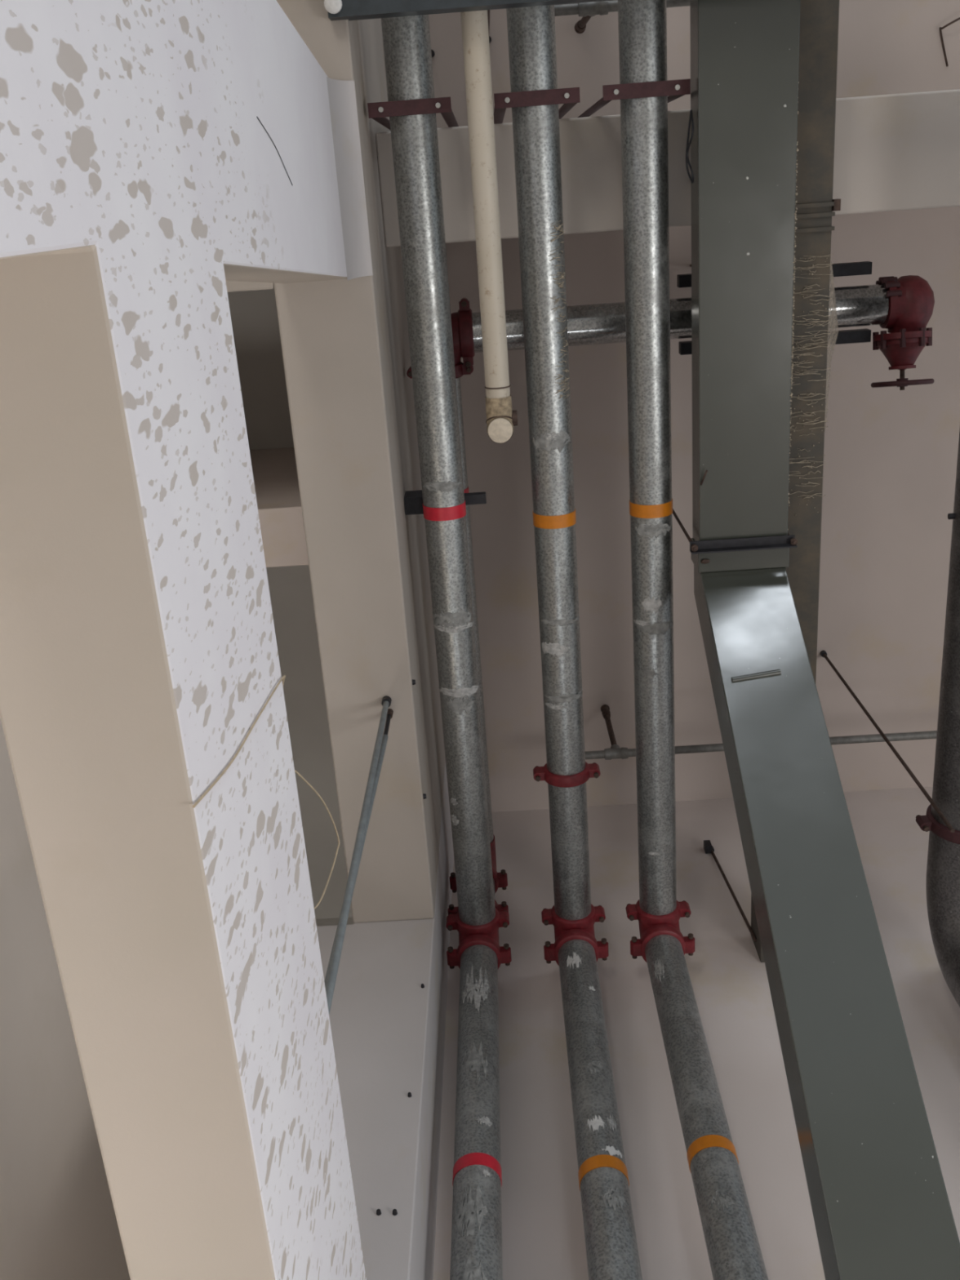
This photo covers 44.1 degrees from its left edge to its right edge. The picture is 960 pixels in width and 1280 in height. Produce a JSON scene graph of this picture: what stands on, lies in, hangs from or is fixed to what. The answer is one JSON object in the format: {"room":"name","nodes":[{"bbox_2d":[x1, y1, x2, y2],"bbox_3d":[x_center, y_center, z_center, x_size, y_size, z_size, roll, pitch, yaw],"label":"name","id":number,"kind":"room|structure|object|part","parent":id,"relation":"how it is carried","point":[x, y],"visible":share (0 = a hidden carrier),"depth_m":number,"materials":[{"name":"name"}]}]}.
{"room":"mechanical room","nodes":[
{"label":"mechanical room","id":0,"kind":"room"},
{"bbox_2d":[0,717,130,1279],"bbox_3d":[-1.810,-1.047,2.125,0.200,7.700,9.300,-4,-69,2],"label":"wall","id":1,"kind":"structure","parent":0,"point":[58,1220],"depth_m":4.03,"materials":[{"name":"paint"}]},
{"bbox_2d":[226,280,274,292],"bbox_3d":[-1.199,-1.767,4.929,0.950,1.940,0.517,-4,-69,2],"label":"cross beam","id":2,"kind":"structure","parent":1,"relation":"attached to","point":[232,286],"depth_m":4.10,"materials":[{"name":"paint"}]},
{"bbox_2d":[0,0,366,1279],"bbox_3d":[-0.524,0.412,1.634,0.252,5.760,3.849,-4,-69,2],"label":"ceiling","id":3,"kind":"structure","parent":0,"point":[156,155],"depth_m":1.78,"materials":[{"name":"beige paint"}]},
{"bbox_2d":[192,675,339,909],"bbox_3d":[-0.387,0.378,2.269,0.057,1.003,0.689,-4,-69,2],"label":"loose wire","id":4,"kind":"object","parent":3,"relation":"hanging from","point":[282,678],"visible":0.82,"depth_m":2.25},
{"bbox_2d":[326,76,373,280],"bbox_3d":[-0.422,-1.501,3.882,0.066,0.200,0.610,-4,-69,2],"label":"trim","id":5,"kind":"structure","parent":3,"relation":"attached to","point":[341,94],"depth_m":3.92,"materials":[{"name":"paint"}]},
{"bbox_2d":[324,695,393,1014],"bbox_3d":[-0.376,0.616,3.708,0.058,2.024,0.083,-4,-69,2],"label":"rod","id":6,"kind":"object","parent":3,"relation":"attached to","point":[381,740],"visible":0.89,"depth_m":3.64,"materials":[{"name":"metal"}]},
{"bbox_2d":[315,916,353,926],"bbox_3d":[-1.004,3.168,3.716,1.795,7.700,0.200,-4,-69,2],"label":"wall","id":7,"kind":"structure","parent":0,"point":[323,922],"depth_m":7.24,"materials":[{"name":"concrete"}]},
{"bbox_2d":[227,0,959,919],"bbox_3d":[0.994,-2.712,5.705,6.400,0.200,9.100,-4,-69,2],"label":"ceiling","id":8,"kind":"structure","parent":0,"point":[890,469],"depth_m":6.35,"materials":[{"name":"paint"}]},
{"bbox_2d":[249,447,308,567],"bbox_3d":[-1.109,-0.653,5.681,0.950,1.320,0.260,-4,-69,2],"label":"beam","id":9,"kind":"structure","parent":8,"relation":"attached to","point":[275,477],"depth_m":5.10,"materials":[{"name":"paint"}]},
{"bbox_2d":[273,0,445,922],"bbox_3d":[-0.627,-2.819,4.528,0.345,1.940,7.850,-4,-69,2],"label":"beam","id":10,"kind":"structure","parent":8,"relation":"attached to","point":[345,348],"depth_m":4.51,"materials":[{"name":"paint"}]},
{"bbox_2d":[404,489,486,515],"bbox_3d":[-0.140,-0.569,4.832,0.330,0.120,0.070,-4,-69,2],"label":"support arm","id":11,"kind":"object","parent":10,"relation":"attached to","point":[413,500],"visible":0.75,"depth_m":4.80,"materials":[{"name":"metal"}]},
{"bbox_3d":[-0.140,-0.569,4.832,0.330,0.040,0.040,-4,-69,2],"label":"arm","id":12,"kind":"part","parent":11,"relation":"part of","materials":[{"name":"metal"}]},
{"bbox_2d":[324,0,612,20],"bbox_3d":[0.541,-2.107,3.722,2.068,0.122,0.147,-4,-69,2],"label":"channel","id":13,"kind":"object","parent":10,"relation":"attached to","point":[338,10],"visible":1,"depth_m":3.73,"materials":[{"name":"grey metal"}]},
{"bbox_2d":[460,9,517,443],"bbox_3d":[-0.098,-3.235,3.420,0.116,0.110,5.362,-4,-69,2],"label":"pipe","id":14,"kind":"object","parent":13,"relation":"on","point":[500,421],"visible":1,"depth_m":4.07,"materials":[{"name":"plastic"}]},
{"bbox_2d":[367,97,458,129],"bbox_3d":[-0.240,-2.143,4.901,0.288,1.718,0.048,-4,-69,2],"label":"bracket","id":15,"kind":"object","parent":8,"relation":"hanging from","point":[377,111],"visible":0.89,"depth_m":4.11,"materials":[{"name":"metal"}]},
{"bbox_3d":[-0.362,-2.124,4.916,0.042,1.704,0.006,-4,-69,2],"label":"leg","id":16,"kind":"part","parent":15,"relation":"part of","materials":[{"name":"red metal"}]},
{"bbox_3d":[-0.116,-2.139,4.909,0.042,1.704,0.006,-4,-69,2],"label":"leg","id":17,"kind":"part","parent":15,"relation":"part of","materials":[{"name":"red metal"}]},
{"bbox_2d":[431,49,435,57],"bbox_3d":[-0.233,-2.530,4.978,0.034,1.300,0.036,-4,-69,2],"label":"rod","id":18,"kind":"object","parent":8,"relation":"hanging from","point":[432,51],"visible":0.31,"depth_m":5.56,"materials":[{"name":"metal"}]},
{"bbox_2d":[487,9,491,43],"bbox_3d":[0.034,-2.584,4.956,0.034,1.300,0.036,-4,-69,2],"label":"rod","id":19,"kind":"object","parent":8,"relation":"hanging from","point":[488,11],"visible":0.31,"depth_m":4.99,"materials":[{"name":"metal"}]},
{"bbox_3d":[0.034,-2.584,4.956,0.013,1.300,0.014,-4,-69,2],"label":"rod","id":20,"kind":"part","parent":19,"relation":"part of","materials":[{"name":"metal"}]},
{"bbox_2d":[493,87,580,124],"bbox_3d":[0.200,-2.171,4.888,0.295,1.718,0.048,-4,-69,2],"label":"bracket","id":21,"kind":"object","parent":8,"relation":"hanging from","point":[569,97],"visible":0.9,"depth_m":4.09,"materials":[{"name":"metal"}]},
{"bbox_3d":[0.075,-2.151,4.904,0.042,1.704,0.006,-4,-69,2],"label":"leg","id":22,"kind":"part","parent":21,"relation":"part of","materials":[{"name":"red metal"}]},
{"bbox_3d":[0.328,-2.167,4.897,0.042,1.704,0.006,-4,-69,2],"label":"leg","id":23,"kind":"part","parent":21,"relation":"part of","materials":[{"name":"red metal"}]},
{"bbox_2d":[554,0,689,33],"bbox_3d":[0.583,-2.728,5.187,0.690,0.701,0.062,-4,-69,2],"label":"pipe","id":24,"kind":"object","parent":8,"relation":"hanging from","point":[586,10],"visible":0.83,"depth_m":4.88,"materials":[{"name":"metal"}]},
{"bbox_2d":[577,79,690,117],"bbox_3d":[0.577,-2.194,4.878,0.300,1.718,0.048,-4,-69,2],"label":"bracket","id":25,"kind":"object","parent":8,"relation":"hanging from","point":[675,89],"visible":0.88,"depth_m":4.08,"materials":[{"name":"metal"}]},
{"bbox_3d":[0.449,-2.175,4.893,0.042,1.704,0.006,-4,-69,2],"label":"leg","id":26,"kind":"part","parent":25,"relation":"part of","materials":[{"name":"red metal"}]},
{"bbox_3d":[0.707,-2.191,4.886,0.042,1.704,0.006,-4,-69,2],"label":"leg","id":27,"kind":"part","parent":25,"relation":"part of","materials":[{"name":"red metal"}]},
{"bbox_2d":[375,88,959,247],"bbox_3d":[1.915,-2.108,5.128,4.605,1.300,0.415,-4,-69,2],"label":"cross beam","id":28,"kind":"structure","parent":8,"relation":"attached to","point":[895,152],"depth_m":4.55,"materials":[{"name":"paint"}]},
{"bbox_2d":[672,508,797,554],"bbox_3d":[1.009,-0.686,5.371,0.403,1.860,0.038,-4,-69,2],"label":"hanger","id":29,"kind":"object","parent":8,"relation":"hanging from","point":[789,540],"visible":0.73,"depth_m":4.53,"materials":[{"name":"metal"}]},
{"bbox_3d":[0.822,-0.674,5.379,0.011,1.855,0.012,-4,-69,2],"label":"hanger rod","id":30,"kind":"part","parent":29,"relation":"part of","materials":[{"name":"metal"}]},
{"bbox_2d":[751,0,840,962],"bbox_3d":[1.171,-2.248,4.196,0.290,0.241,7.925,-4,-69,2],"label":"cable tray","id":31,"kind":"object","parent":29,"relation":"hanging from","point":[819,19],"visible":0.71,"depth_m":4.46,"materials":[{"name":"metal"}]},
{"bbox_2d":[689,0,959,1279],"bbox_3d":[0.862,-1.267,1.159,0.351,6.073,7.570,-4,-69,2],"label":"air duct","id":32,"kind":"object","parent":29,"relation":"hanging from","point":[881,1207],"visible":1,"depth_m":3.99,"materials":[{"name":"grey metal"}]},
{"bbox_2d":[685,110,693,183],"bbox_3d":[0.727,-1.707,4.109,0.023,0.107,0.237,-4,-69,2],"label":"wire loop","id":33,"kind":"object","parent":32,"relation":"hanging from","point":[691,118],"visible":1,"depth_m":4.11,"materials":[{"name":"metal"}]},
{"bbox_2d":[699,470,707,485],"bbox_3d":[0.840,-0.609,4.452,0.008,0.036,0.066,12,-70,-4],"label":"stub","id":34,"kind":"object","parent":32,"relation":"attached to","point":[706,471],"visible":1,"depth_m":4.45,"materials":[{"name":"metal"}]},
{"bbox_2d":[584,704,937,759],"bbox_3d":[1.941,0.423,6.427,2.940,0.601,0.062,-4,-69,2],"label":"pipe","id":35,"kind":"object","parent":8,"relation":"hanging from","point":[614,752],"visible":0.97,"depth_m":6.18,"materials":[{"name":"metal"}]},
{"bbox_2d":[677,261,872,355],"bbox_3d":[1.267,-1.581,5.512,0.815,0.960,0.328,-4,-69,2],"label":"cradle","id":36,"kind":"object","parent":8,"relation":"hanging from","point":[864,268],"visible":0.2,"depth_m":5.08,"materials":[{"name":"metal"}]},
{"bbox_3d":[1.274,-1.292,5.140,0.815,0.060,0.050,-4,-69,2],"label":"rail","id":37,"kind":"part","parent":36,"relation":"part of","materials":[{"name":"metal"}]},
{"bbox_3d":[1.256,-1.562,5.070,0.815,0.060,0.050,-4,-69,2],"label":"rail","id":38,"kind":"part","parent":36,"relation":"part of","materials":[{"name":"metal"}]},
{"bbox_2d":[819,650,955,832],"bbox_3d":[1.880,0.412,5.628,0.034,2.152,0.154,-38,-74,13],"label":"rod","id":39,"kind":"object","parent":8,"relation":"hanging from","point":[823,653],"visible":1,"depth_m":5.36,"materials":[{"name":"metal"}]},
{"bbox_2d":[939,17,959,66],"bbox_3d":[2.188,-2.813,5.511,0.120,0.089,0.244,17,-70,-6],"label":"wire","id":40,"kind":"object","parent":8,"relation":"attached to","point":[957,19],"visible":1,"depth_m":5.54,"materials":[{"name":"metal"}]},
{"bbox_2d":[433,786,959,1279],"bbox_3d":[2.143,2.344,3.390,4.605,7.700,0.200,-4,-69,2],"label":"wall","id":41,"kind":"structure","parent":0,"point":[543,1232],"depth_m":5.01,"materials":[{"name":"paint"}]},
{"bbox_2d":[703,840,756,942],"bbox_3d":[1.259,1.274,6.015,0.087,0.961,0.090,-4,-69,2],"label":"rod","id":42,"kind":"object","parent":41,"relation":"attached to","point":[708,848],"visible":1,"depth_m":6.11,"materials":[{"name":"metal"}]},
{"bbox_3d":[5.500,-4.341,-3.325,16.300,0.100,18.300,-4,-69,2],"label":"floor","id":43,"kind":"structure","parent":0,"visible":0},
{"bbox_2d":[316,760,453,1279],"bbox_3d":[-0.457,2.422,3.432,0.595,7.700,1.180,-4,-69,2],"label":"wall","id":44,"kind":"structure","parent":43,"relation":"on","point":[388,1030],"depth_m":4.24,"materials":[{"name":"paint"}]},
{"bbox_2d":[376,1208,381,1215],"bbox_3d":[-0.305,1.720,3.568,0.016,0.016,0.012,-4,-69,2],"label":"plug","id":45,"kind":"object","parent":44,"relation":"attached to","point":[378,1211],"visible":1,"depth_m":3.56,"materials":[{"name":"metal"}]},
{"bbox_2d":[392,1208,397,1215],"bbox_3d":[-0.256,1.718,3.564,0.016,0.016,0.012,-4,-69,2],"label":"plug","id":46,"kind":"object","parent":44,"relation":"attached to","point":[394,1211],"visible":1,"depth_m":3.56,"materials":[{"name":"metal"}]},
{"bbox_2d":[381,14,511,1279],"bbox_3d":[-0.274,-1.124,1.298,0.287,6.220,7.782,-4,-69,2],"label":"pipe","id":47,"kind":"object","parent":43,"relation":"on","point":[476,1251],"visible":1,"depth_m":4.50,"materials":[{"name":"metal"}]},
{"bbox_2d":[406,284,888,914],"bbox_3d":[0.781,-0.095,5.346,2.050,0.632,2.859,-4,-69,2],"label":"pipe","id":48,"kind":"object","parent":47,"relation":"attached to","point":[864,304],"visible":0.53,"depth_m":5.04,"materials":[{"name":"metal"}]},
{"bbox_2d":[871,275,934,390],"bbox_3d":[1.811,-1.308,5.069,0.260,0.290,0.474,-4,-69,2],"label":"valve","id":49,"kind":"object","parent":48,"relation":"attached to","point":[911,298],"visible":0.96,"depth_m":5.00,"materials":[{"name":"red paint"}]},
{"bbox_3d":[1.823,-1.132,5.121,0.020,0.037,0.107,-4,-69,2],"label":"stem","id":50,"kind":"part","parent":49,"relation":"part of","materials":[{"name":"metal"}]},
{"bbox_2d":[506,4,642,1279],"bbox_3d":[0.158,-1.144,1.267,0.287,6.182,7.782,-4,-69,2],"label":"pipe","id":51,"kind":"object","parent":43,"relation":"on","point":[609,1228],"visible":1,"depth_m":4.49,"materials":[{"name":"metal"}]},
{"bbox_2d":[617,0,768,1279],"bbox_3d":[0.540,-1.167,1.257,0.287,6.182,7.782,-4,-69,2],"label":"pipe","id":52,"kind":"object","parent":43,"relation":"on","point":[731,1241],"visible":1,"depth_m":4.47,"materials":[{"name":"metal"}]},
{"bbox_2d":[915,429,959,1007],"bbox_3d":[1.824,-1.206,1.173,0.431,6.064,7.825,-4,-69,2],"label":"pipe","id":53,"kind":"object","parent":43,"relation":"on","point":[943,866],"visible":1,"depth_m":4.86,"materials":[{"name":"metal"}]}
]}

